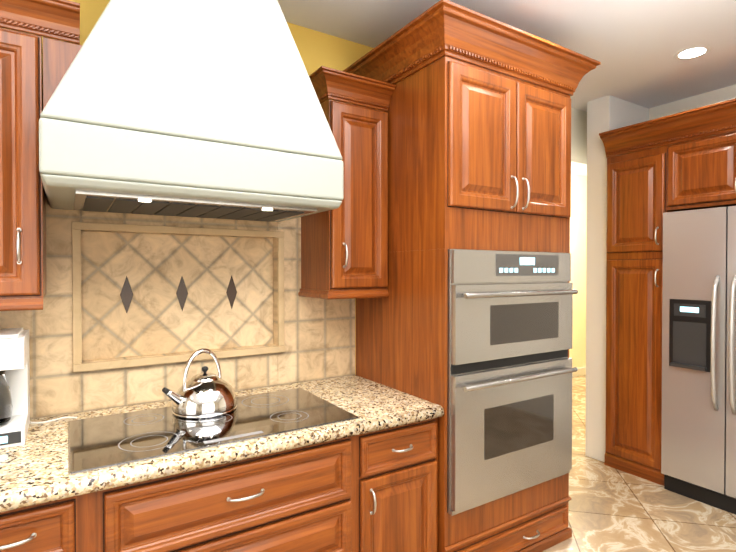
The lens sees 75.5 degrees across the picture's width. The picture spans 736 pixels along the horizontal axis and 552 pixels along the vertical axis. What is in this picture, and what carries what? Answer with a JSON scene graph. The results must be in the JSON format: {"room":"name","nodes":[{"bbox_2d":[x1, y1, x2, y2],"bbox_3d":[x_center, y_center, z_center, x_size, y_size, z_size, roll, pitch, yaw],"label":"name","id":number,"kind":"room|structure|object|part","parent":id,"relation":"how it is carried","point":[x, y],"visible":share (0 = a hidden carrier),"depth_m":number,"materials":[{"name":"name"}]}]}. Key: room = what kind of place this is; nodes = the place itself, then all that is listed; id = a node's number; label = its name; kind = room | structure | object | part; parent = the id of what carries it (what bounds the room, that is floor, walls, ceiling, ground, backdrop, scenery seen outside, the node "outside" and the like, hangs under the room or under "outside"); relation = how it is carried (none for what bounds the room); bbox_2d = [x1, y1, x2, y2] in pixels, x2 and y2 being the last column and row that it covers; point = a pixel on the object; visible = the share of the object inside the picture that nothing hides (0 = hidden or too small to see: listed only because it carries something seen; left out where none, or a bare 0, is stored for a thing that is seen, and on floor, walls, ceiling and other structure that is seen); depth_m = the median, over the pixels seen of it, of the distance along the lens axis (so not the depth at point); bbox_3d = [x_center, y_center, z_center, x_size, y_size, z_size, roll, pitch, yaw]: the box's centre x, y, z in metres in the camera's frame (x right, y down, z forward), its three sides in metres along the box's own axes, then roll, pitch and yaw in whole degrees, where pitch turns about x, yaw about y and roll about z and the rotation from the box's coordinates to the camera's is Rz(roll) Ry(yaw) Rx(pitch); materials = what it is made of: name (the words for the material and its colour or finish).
{"room":"kitchen","nodes":[
{"label":"kitchen","id":0,"kind":"room"},
{"bbox_2d":[0,0,586,418],"bbox_3d":[-0.809,0.045,2.594,7.550,3.000,0.176,0,1,-32],"label":"wall","id":1,"kind":"structure","parent":0,"point":[138,309],"depth_m":2.45,"materials":[{"name":"beige tile"}]},
{"bbox_2d":[0,0,81,310],"bbox_3d":[-1.652,-0.453,1.717,1.113,1.165,0.437,0,1,-32],"label":"upper cabinet","id":2,"kind":"object","parent":1,"relation":"attached to","point":[33,71],"visible":1,"depth_m":1.77,"materials":[{"name":"brown wood"}]},
{"bbox_2d":[39,0,343,221],"bbox_3d":[-0.768,-0.873,2.108,1.117,1.147,0.717,0,1,-32],"label":"range hood","id":3,"kind":"object","parent":1,"relation":"attached to","point":[213,100],"visible":0.96,"depth_m":1.77,"materials":[{"name":"white paint"}]},
{"bbox_2d":[73,190,316,221],"bbox_3d":[-0.754,-0.290,2.093,0.917,0.017,0.527,0,1,-32],"label":"vent insert","id":4,"kind":"object","parent":3,"relation":"attached to","point":[119,203],"visible":1,"depth_m":1.99,"materials":[{"name":"silver metal"}]},
{"bbox_2d":[298,66,395,298],"bbox_3d":[-0.154,-0.463,2.668,0.454,1.165,0.437,0,1,-32],"label":"upper cabinet","id":5,"kind":"object","parent":1,"relation":"attached to","point":[344,250],"visible":0.85,"depth_m":2.56,"materials":[{"name":"brown wood"}]},
{"bbox_2d":[278,0,735,176],"bbox_3d":[1.631,-1.504,2.513,11.600,0.100,8.600,0,1,-32],"label":"ceiling","id":6,"kind":"structure","parent":0,"point":[633,47],"depth_m":2.82,"materials":[{"name":"white paint"}]},
{"bbox_2d":[673,45,711,59],"bbox_3d":[2.118,-1.458,3.108,0.209,0.004,0.209,0,1,13],"label":"recessed light","id":7,"kind":"object","parent":6,"relation":"in","point":[692,52],"visible":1,"depth_m":3.07,"materials":[{"name":"white glass"}]},
{"bbox_2d":[569,174,586,367],"bbox_3d":[1.981,0.004,6.455,6.800,3.000,0.150,0,1,-32],"label":"wall","id":8,"kind":"structure","parent":0,"point":[578,243],"depth_m":7.09,"materials":[{"name":"beige paint"}]},
{"bbox_2d":[572,367,585,376],"bbox_3d":[2.027,1.444,6.398,6.480,0.120,0.019,0,1,-32],"label":"baseboard","id":9,"kind":"structure","parent":8,"relation":"attached to","point":[581,371],"depth_m":7.12,"materials":[{"name":"white paint"}]},
{"bbox_2d":[585,95,648,461],"bbox_3d":[2.223,0.029,4.153,0.760,3.000,0.195,0,1,-32],"label":"wall","id":10,"kind":"structure","parent":0,"point":[607,113],"depth_m":3.95,"materials":[{"name":"white paint"}]},
{"bbox_2d":[542,375,735,551],"bbox_3d":[1.631,1.586,2.547,11.600,0.080,8.600,0,1,-32],"label":"floor","id":11,"kind":"structure","parent":0,"point":[611,509],"depth_m":3.07,"materials":[{"name":"tile"}]},
{"bbox_2d":[0,492,95,551],"bbox_3d":[-1.264,1.115,1.759,0.379,0.878,0.811,0,1,-32],"label":"base cabinet","id":12,"kind":"object","parent":11,"relation":"on","point":[67,524],"depth_m":1.47,"materials":[{"name":"brown wood"}]},
{"bbox_2d":[96,434,363,551],"bbox_3d":[-0.684,1.111,2.128,0.996,0.878,0.811,0,1,-32],"label":"base cabinet","id":13,"kind":"object","parent":11,"relation":"on","point":[310,498],"depth_m":1.81,"materials":[{"name":"brown wood"}]},
{"bbox_2d":[0,375,443,511],"bbox_3d":[-1.375,0.663,1.671,3.597,0.055,0.832,0,1,-32],"label":"countertop","id":14,"kind":"structure","parent":13,"relation":"on","point":[34,470],"depth_m":1.81,"materials":[{"name":"stone"}]},
{"bbox_2d":[0,328,76,448],"bbox_3d":[-1.404,0.427,1.881,0.435,0.412,0.348,0,1,-32],"label":"coffee maker","id":15,"kind":"object","parent":14,"relation":"on","point":[15,422],"visible":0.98,"depth_m":1.81,"materials":[{"name":"white plastic"}]},
{"bbox_2d":[68,388,359,474],"bbox_3d":[-0.664,0.626,2.074,1.090,0.008,0.630,0,1,-32],"label":"cooktop","id":16,"kind":"object","parent":14,"relation":"in","point":[101,442],"visible":0.98,"depth_m":1.95,"materials":[{"name":"black glass"}]},
{"bbox_2d":[162,348,236,418],"bbox_3d":[-0.778,0.477,2.189,0.339,0.288,0.285,0,1,-32],"label":"kettle","id":17,"kind":"object","parent":16,"relation":"on","point":[204,395],"visible":0.98,"depth_m":2.11,"materials":[{"name":"silver metal"}]},
{"bbox_2d":[364,418,437,551],"bbox_3d":[-0.063,1.107,2.522,0.475,0.878,0.811,0,1,-32],"label":"base cabinet","id":18,"kind":"object","parent":11,"relation":"on","point":[375,491],"depth_m":2.19,"materials":[{"name":"brown wood"}]},
{"bbox_2d":[343,0,600,551],"bbox_3d":[0.586,0.152,2.843,1.200,2.782,0.947,0,1,-32],"label":"tall cabinet","id":19,"kind":"object","parent":11,"relation":"on","point":[479,158],"visible":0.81,"depth_m":2.48,"materials":[{"name":"brown wood"}]},
{"bbox_2d":[447,249,577,515],"bbox_3d":[0.724,0.506,2.617,0.913,1.278,0.379,0,1,-32],"label":"wall oven","id":20,"kind":"object","parent":19,"relation":"in","point":[510,369],"visible":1,"depth_m":2.45,"materials":[{"name":"silver metal"}]},
{"bbox_2d":[603,118,666,485],"bbox_3d":[2.311,0.200,3.823,0.661,2.664,0.456,0,1,-32],"label":"tall cabinet","id":21,"kind":"object","parent":11,"relation":"on","point":[648,188],"depth_m":3.63,"materials":[{"name":"brown wood"}]},
{"bbox_2d":[661,206,735,514],"bbox_3d":[2.631,0.541,3.184,0.770,1.995,0.948,0,1,-32],"label":"refrigerator","id":22,"kind":"object","parent":11,"relation":"on","point":[698,449],"depth_m":3.21,"materials":[{"name":"grey metal"}]},
{"bbox_3d":[2.297,0.440,3.069,0.084,0.891,0.124,0,1,-32],"label":"refrigerator handle","id":23,"kind":"part","parent":22,"relation":"part of","materials":[{"name":"silver metal"}]},
{"bbox_2d":[649,84,735,148],"bbox_3d":[3.942,0.052,2.016,0.150,3.000,5.254,0,1,-32],"label":"wall","id":24,"kind":"structure","parent":0,"point":[703,99],"depth_m":3.88,"materials":[{"name":"beige paint"}]},
{"bbox_2d":[667,98,735,211],"bbox_3d":[2.694,-0.800,3.209,0.661,0.652,0.971,0,1,-32],"label":"upper cabinet","id":25,"kind":"object","parent":24,"relation":"attached to","point":[701,173],"depth_m":3.24,"materials":[{"name":"brown wood"}]}
]}

